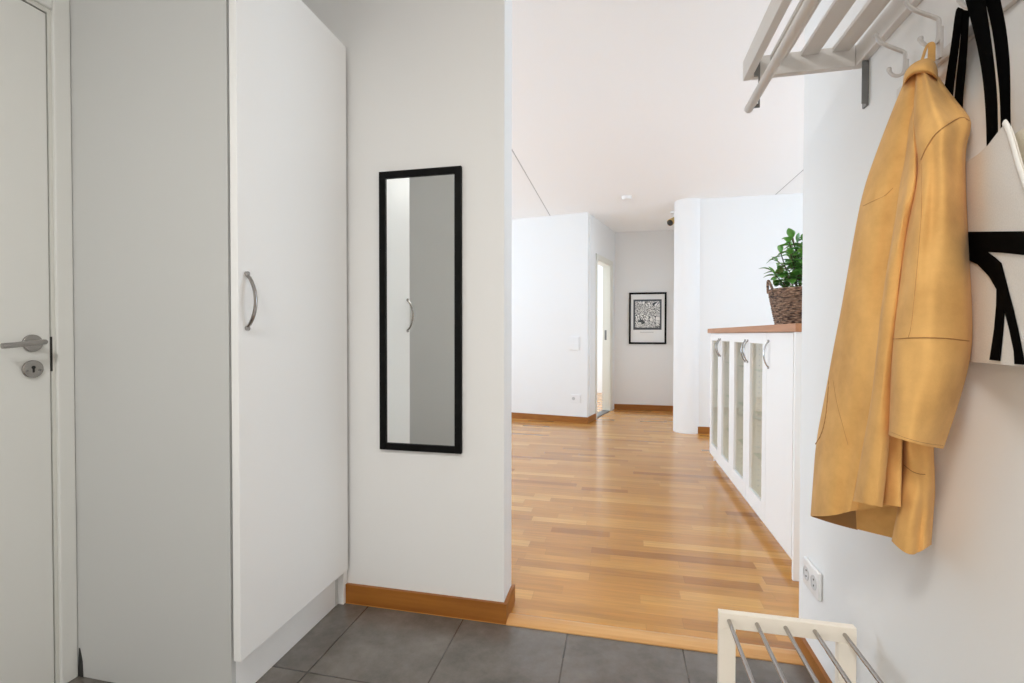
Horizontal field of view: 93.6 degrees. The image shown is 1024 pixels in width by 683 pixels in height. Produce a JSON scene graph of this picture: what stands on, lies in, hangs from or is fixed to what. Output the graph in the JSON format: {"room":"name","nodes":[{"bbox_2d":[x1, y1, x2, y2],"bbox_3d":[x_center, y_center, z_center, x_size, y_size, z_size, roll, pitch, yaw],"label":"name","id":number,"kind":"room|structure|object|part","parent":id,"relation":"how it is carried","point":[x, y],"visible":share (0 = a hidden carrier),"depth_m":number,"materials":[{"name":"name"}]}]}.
{"room":"entrance hall","nodes":[
{"label":"entrance hall","id":0,"kind":"room"},
{"bbox_2d":[302,0,511,601],"bbox_3d":[-1.834,-0.237,2.285,3.726,2.600,0.128,0,1,13],"label":"wall","id":1,"kind":"structure","parent":0,"point":[429,82],"depth_m":1.88,"materials":[{"name":"white paint"}]},
{"bbox_2d":[379,166,461,453],"bbox_3d":[-0.360,-0.120,1.884,0.342,1.104,0.017,0,1,13],"label":"wall mirror","id":2,"kind":"object","parent":1,"relation":"attached to","point":[420,210],"visible":1,"depth_m":1.88,"materials":[{"name":"black paint"}]},
{"bbox_2d":[346,583,506,623],"bbox_3d":[-0.350,1.034,1.902,0.677,0.075,0.013,0,1,13],"label":"baseboard","id":3,"kind":"structure","parent":1,"relation":"attached to","point":[414,601],"depth_m":1.89,"materials":[{"name":"brown wood"}]},
{"bbox_2d":[504,584,514,618],"bbox_3d":[-0.009,1.034,1.905,0.013,0.075,0.141,0,1,13],"label":"baseboard","id":4,"kind":"structure","parent":1,"relation":"attached to","point":[510,598],"depth_m":1.91,"materials":[{"name":"brown wood"}]},
{"bbox_2d":[68,393,813,682],"bbox_3d":[0.443,1.106,3.632,7.900,0.120,13.350,0,1,13],"label":"floor","id":5,"kind":"structure","parent":0,"point":[623,518],"depth_m":2.15,"materials":[{"name":"brown wood"}]},
{"bbox_2d":[78,648,82,676],"bbox_3d":[-1.386,1.029,1.542,0.026,0.092,0.001,0,1,13],"label":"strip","id":6,"kind":"object","parent":5,"relation":"on","point":[80,661],"visible":1,"depth_m":1.54,"materials":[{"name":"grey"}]},
{"bbox_2d":[70,0,347,682],"bbox_3d":[-1.013,-0.052,1.736,0.663,2.250,0.592,0,1,13],"label":"wardrobe","id":7,"kind":"object","parent":5,"relation":"on","point":[208,137],"visible":0.98,"depth_m":1.48,"materials":[{"name":"grey laminate"}]},
{"bbox_3d":[-0.766,-0.119,1.410,0.040,0.175,0.014,0,1,13],"label":"handle","id":8,"kind":"part","parent":7,"relation":"part of","materials":[{"name":"silver metal"}]},
{"bbox_3d":[-0.739,-0.121,1.663,0.025,2.105,0.568,0,1,13],"label":"door","id":9,"kind":"part","parent":7,"relation":"part of","materials":[{"name":"white laminate"}]},
{"bbox_2d":[506,613,803,665],"bbox_3d":[0.484,1.068,1.742,1.020,0.013,0.073,0,1,13],"label":"trim","id":10,"kind":"structure","parent":5,"relation":"on","point":[782,655],"depth_m":1.73,"materials":[{"name":"brown wood"}]},
{"bbox_2d":[673,198,699,433],"bbox_3d":[1.986,-0.280,5.443,0.292,2.600,0.292,0,1,13],"label":"column","id":11,"kind":"structure","parent":5,"relation":"on","point":[687,210],"depth_m":5.32,"materials":[{"name":"white paint"}]},
{"bbox_2d":[710,332,801,580],"bbox_3d":[1.675,0.499,3.129,0.417,1.112,2.116,0,1,13],"label":"sideboard","id":12,"kind":"object","parent":5,"relation":"on","point":[755,378],"visible":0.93,"depth_m":2.68,"materials":[{"name":"white laminate"}]},
{"bbox_3d":[1.694,0.453,3.998,0.018,1.039,0.405,0,1,13],"label":"glass door","id":13,"kind":"part","parent":12,"relation":"part of","materials":[{"name":"white laminate"}]},
{"bbox_3d":[1.606,0.458,3.599,0.018,1.039,0.405,0,1,13],"label":"glass door","id":14,"kind":"part","parent":12,"relation":"part of","materials":[{"name":"white laminate"}]},
{"bbox_3d":[1.517,0.464,3.201,0.018,1.039,0.405,0,1,13],"label":"glass door","id":15,"kind":"part","parent":12,"relation":"part of","materials":[{"name":"white laminate"}]},
{"bbox_3d":[1.459,0.059,3.030,0.033,0.146,0.013,0,1,13],"label":"handle","id":16,"kind":"part","parent":12,"relation":"part of","materials":[{"name":"silver metal"}]},
{"bbox_3d":[1.446,0.060,2.971,0.033,0.146,0.013,0,1,13],"label":"handle","id":17,"kind":"part","parent":12,"relation":"part of","materials":[{"name":"silver metal"}]},
{"bbox_2d":[708,323,801,332],"bbox_3d":[1.690,-0.076,3.130,0.418,0.038,2.155,0,1,13],"label":"countertop","id":18,"kind":"structure","parent":12,"relation":"on","point":[795,327],"depth_m":2.63,"materials":[{"name":"brown wood"}]},
{"bbox_2d":[766,280,801,324],"bbox_3d":[1.494,-0.203,2.493,0.315,0.237,0.300,0,1,13],"label":"wicker basket","id":19,"kind":"object","parent":18,"relation":"on","point":[785,302],"visible":0.56,"depth_m":2.43,"materials":[{"name":"wicker"}]},
{"bbox_3d":[1.352,-0.289,2.523,0.024,0.071,0.101,0,1,13],"label":"handle","id":20,"kind":"part","parent":19,"relation":"part of","materials":[{"name":"wicker"}]},
{"bbox_2d":[759,228,802,287],"bbox_3d":[1.468,-0.416,2.498,0.288,0.381,0.301,-1,1,-37],"label":"potted plant","id":21,"kind":"object","parent":19,"relation":"in","point":[795,276],"visible":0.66,"depth_m":2.47,"materials":[{"name":"green plant"}]},
{"bbox_3d":[1.451,-0.394,2.500,0.176,0.336,0.232,1,1,42],"label":"stem","id":22,"kind":"part","parent":21,"relation":"part of","materials":[{"name":"green plant"}]},
{"bbox_3d":[1.429,0.470,2.803,0.018,1.039,0.405,0,1,13],"label":"glass door","id":23,"kind":"part","parent":12,"relation":"part of","materials":[{"name":"white laminate"}]},
{"bbox_3d":[1.354,0.068,2.558,0.033,0.156,0.013,0,1,13],"label":"handle","id":24,"kind":"part","parent":12,"relation":"part of","materials":[{"name":"silver metal"}]},
{"bbox_3d":[1.340,0.476,2.405,0.018,1.039,0.405,0,1,13],"label":"door","id":25,"kind":"part","parent":12,"relation":"part of","materials":[{"name":"white laminate"}]},
{"bbox_3d":[1.451,0.514,2.104,0.395,1.112,0.018,0,1,13],"label":"panel","id":26,"kind":"part","parent":12,"relation":"part of","materials":[{"name":"white laminate"}]},
{"bbox_2d":[717,609,883,682],"bbox_3d":[0.621,0.904,0.867,0.321,0.367,0.795,0,1,13],"label":"shoe rack","id":27,"kind":"object","parent":5,"relation":"on","point":[844,635],"visible":1,"depth_m":1.22,"materials":[{"name":"beige paint"}]},
{"bbox_2d":[511,212,589,416],"bbox_3d":[-0.766,-0.301,6.653,3.700,2.600,0.100,0,1,22],"label":"wall","id":28,"kind":"structure","parent":0,"point":[551,254],"depth_m":6.09,"materials":[{"name":"white paint"}]},
{"bbox_2d":[511,412,586,422],"bbox_3d":[-0.743,0.962,6.601,3.600,0.075,0.013,0,1,22],"label":"baseboard","id":29,"kind":"structure","parent":28,"relation":"attached to","point":[544,417],"depth_m":6.11,"materials":[{"name":"brown wood"}]},
{"bbox_2d":[569,337,579,349],"bbox_3d":[0.776,0.023,5.979,0.130,0.170,0.014,0,1,22],"label":"light switch","id":30,"kind":"object","parent":28,"relation":"attached to","point":[574,342],"visible":1,"depth_m":5.97,"materials":[{"name":"white plastic"}]},
{"bbox_2d":[571,394,580,402],"bbox_3d":[0.794,0.711,5.982,0.120,0.100,0.014,0,1,22],"label":"power socket","id":31,"kind":"object","parent":28,"relation":"attached to","point":[574,398],"visible":1,"depth_m":5.98,"materials":[{"name":"white plastic"}]},
{"bbox_2d":[597,265,602,392],"bbox_3d":[0.592,-0.340,9.340,3.100,2.600,0.100,0,1,13],"label":"wall","id":32,"kind":"structure","parent":0,"point":[600,268],"depth_m":9.05,"materials":[{"name":"white paint"}]},
{"bbox_2d":[589,214,614,415],"bbox_3d":[1.200,-0.297,6.566,0.100,2.600,1.194,1,1,27],"label":"wall","id":33,"kind":"structure","parent":0,"point":[602,238],"depth_m":6.18,"materials":[{"name":"white paint"}]},
{"bbox_2d":[587,413,595,423],"bbox_3d":[1.007,0.972,6.076,0.013,0.075,0.339,1,1,27],"label":"baseboard","id":34,"kind":"structure","parent":33,"relation":"attached to","point":[591,418],"depth_m":6.05,"materials":[{"name":"brown wood"}]},
{"bbox_2d":[595,253,612,418],"bbox_3d":[1.213,-0.070,6.596,0.129,2.145,0.803,1,1,27],"label":"door","id":35,"kind":"structure","parent":33,"relation":"in","point":[607,320],"depth_m":6.87,"materials":[{"name":"white wood"}]},
{"bbox_3d":[1.207,0.996,6.601,0.100,0.012,0.678,1,1,27],"label":"sill","id":36,"kind":"part","parent":35,"relation":"part of","materials":[{"name":"grey metal"}]},
{"bbox_2d":[614,230,673,405],"bbox_3d":[2.018,-0.303,7.026,1.070,2.600,0.120,0,1,13],"label":"wall","id":37,"kind":"structure","parent":0,"point":[644,260],"depth_m":6.99,"materials":[{"name":"white paint"}]},
{"bbox_2d":[614,404,672,410],"bbox_3d":[1.959,0.960,6.990,0.920,0.075,0.013,0,1,13],"label":"baseboard","id":38,"kind":"structure","parent":37,"relation":"attached to","point":[616,406],"depth_m":6.99,"materials":[{"name":"brown wood"}]},
{"bbox_2d":[629,292,666,343],"bbox_3d":[1.965,-0.336,6.964,0.524,0.748,0.021,0,1,13],"label":"framed poster","id":39,"kind":"object","parent":37,"relation":"attached to","point":[647,310],"visible":1,"depth_m":6.96,"materials":[{"name":"black paint"}]},
{"bbox_2d":[635,301,659,327],"bbox_3d":[1.963,-0.392,6.963,0.344,0.380,0.001,0,1,13],"label":"picture","id":40,"kind":"object","parent":39,"relation":"attached to","point":[647,313],"depth_m":6.96},
{"bbox_2d":[512,0,804,231],"bbox_3d":[0.447,-1.604,3.591,7.900,0.100,13.350,0,1,13],"label":"ceiling","id":41,"kind":"structure","parent":0,"point":[644,100],"depth_m":3.25,"materials":[{"name":"paint"}]},
{"bbox_2d":[622,195,631,200],"bbox_3d":[1.252,-1.559,5.231,0.110,0.036,0.110,0,1,13],"label":"smoke detector","id":42,"kind":"object","parent":41,"relation":"attached to","point":[626,197],"visible":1,"depth_m":5.19,"materials":[{"name":"white plastic"}]},
{"bbox_2d":[667,211,673,225],"bbox_3d":[1.963,-1.496,5.865,0.171,0.181,0.100,-1,1,-38],"label":"ceiling spotlight","id":43,"kind":"object","parent":41,"relation":"attached to","point":[670,222],"visible":0.59,"depth_m":5.83,"materials":[{"name":"white plastic"}]},
{"bbox_2d":[699,193,802,426],"bbox_3d":[3.272,-0.273,5.129,2.440,2.600,0.120,0,1,13],"label":"wall","id":44,"kind":"structure","parent":0,"point":[739,236],"depth_m":5.24,"materials":[{"name":"white paint"}]},
{"bbox_2d":[698,427,709,433],"bbox_3d":[3.256,0.990,5.083,2.440,0.075,0.013,0,1,13],"label":"baseboard","id":45,"kind":"structure","parent":44,"relation":"attached to","point":[701,430],"depth_m":5.33,"materials":[{"name":"brown wood"}]},
{"bbox_2d":[799,0,1023,682],"bbox_3d":[1.874,-0.183,-0.956,2.828,2.600,4.753,0,1,13],"label":"wall","id":46,"kind":"structure","parent":0,"point":[951,610],"depth_m":1.05,"materials":[{"name":"white paint"}]},
{"bbox_2d":[803,557,821,600],"bbox_3d":[0.971,0.766,1.555,0.014,0.088,0.125,0,1,13],"label":"power socket","id":47,"kind":"object","parent":46,"relation":"attached to","point":[812,578],"visible":1,"depth_m":1.54,"materials":[{"name":"white plastic"}]},
{"bbox_2d":[794,637,831,682],"bbox_3d":[0.486,1.075,-0.628,0.013,0.070,4.753,0,1,13],"label":"baseboard","id":48,"kind":"structure","parent":46,"relation":"attached to","point":[820,673],"depth_m":1.54,"materials":[{"name":"brown wood"}]},
{"bbox_2d":[743,0,921,112],"bbox_3d":[0.696,-0.686,0.919,0.288,0.170,0.787,0,1,13],"label":"rack","id":49,"kind":"object","parent":46,"relation":"attached to","point":[844,55],"visible":1,"depth_m":1.18,"materials":[{"name":"white paint"}]},
{"bbox_3d":[0.565,-0.744,0.948,0.020,0.055,0.787,0,1,13],"label":"rail","id":50,"kind":"part","parent":49,"relation":"part of","materials":[{"name":"white paint"}]},
{"bbox_3d":[0.569,-0.636,0.946,0.023,0.023,0.782,0,1,13],"label":"hanging rod","id":51,"kind":"part","parent":49,"relation":"part of","materials":[{"name":"white paint"}]},
{"bbox_3d":[0.780,-0.749,1.293,0.248,0.055,0.020,0,1,13],"label":"rail","id":52,"kind":"part","parent":49,"relation":"part of","materials":[{"name":"white paint"}]},
{"bbox_3d":[0.828,-0.743,0.889,0.020,0.055,0.787,0,1,13],"label":"rail","id":53,"kind":"part","parent":49,"relation":"part of","materials":[{"name":"white paint"}]},
{"bbox_2d":[873,0,1017,98],"bbox_3d":[0.782,-0.614,0.804,0.071,0.138,0.597,0,1,13],"label":"hook rail","id":54,"kind":"object","parent":46,"relation":"attached to","point":[942,55],"visible":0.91,"depth_m":0.94,"materials":[{"name":"white metal"}]},
{"bbox_2d":[811,42,972,554],"bbox_3d":[0.766,-0.067,1.000,0.171,1.039,0.443,0,1,13],"label":"jacket","id":55,"kind":"object","parent":54,"relation":"hanging from","point":[901,354],"visible":1,"depth_m":0.89,"materials":[{"name":"yellow fabric"}]},
{"bbox_3d":[0.832,0.309,1.063,0.048,0.261,0.164,0,1,-22],"label":"panel","id":56,"kind":"part","parent":55,"relation":"part of","materials":[{"name":"beige fabric"}]},
{"bbox_3d":[0.736,0.241,0.940,0.026,0.168,0.081,0,1,13],"label":"panel","id":57,"kind":"part","parent":55,"relation":"part of","materials":[{"name":"beige fabric"}]},
{"bbox_2d":[945,0,1023,366],"bbox_3d":[0.708,-0.294,0.665,0.044,0.667,0.709,1,1,28],"label":"tote bag","id":58,"kind":"object","parent":54,"relation":"hanging from","point":[995,175],"visible":0.78,"depth_m":0.75,"materials":[{"name":"fabric"}]},
{"bbox_3d":[0.700,-0.144,0.647,0.184,0.369,0.643,0,1,13],"label":"panel","id":59,"kind":"part","parent":58,"relation":"part of","materials":[{"name":"fabric"}]},
{"bbox_2d":[968,231,1023,364],"bbox_3d":[0.689,-0.084,0.633,0.002,0.234,0.605,1,1,28],"label":"print","id":60,"kind":"object","parent":58,"relation":"attached to","point":[996,258],"depth_m":0.73,"materials":[{"name":"black"}]},
{"bbox_3d":[0.724,-0.155,0.669,0.006,0.384,0.689,1,1,28],"label":"panel","id":61,"kind":"part","parent":58,"relation":"part of","materials":[{"name":"fabric"}]},
{"bbox_3d":[-1.863,-0.199,-0.228,0.140,2.600,4.792,0,1,13],"label":"wall","id":62,"kind":"structure","parent":0,"visible":0},
{"bbox_2d":[0,0,77,682],"bbox_3d":[-1.534,0.006,1.037,0.156,2.152,1.018,0,1,13],"label":"door","id":63,"kind":"structure","parent":62,"relation":"in","point":[39,636],"depth_m":1.44,"materials":[{"name":"white paint"}]},
{"bbox_3d":[-1.405,0.007,1.378,0.052,0.025,0.114,0,1,13],"label":"handle","id":64,"kind":"part","parent":63,"relation":"part of","materials":[{"name":"silver metal"}]},
{"bbox_3d":[-1.438,0.038,1.480,0.051,0.106,0.006,0,1,13],"label":"strike plate","id":65,"kind":"part","parent":63,"relation":"part of","materials":[{"name":"grey metal"}]},
{"bbox_3d":[-1.506,0.007,1.031,0.012,2.152,1.018,0,1,13],"label":"casing","id":66,"kind":"part","parent":63,"relation":"part of","materials":[{"name":"white paint"}]}
]}

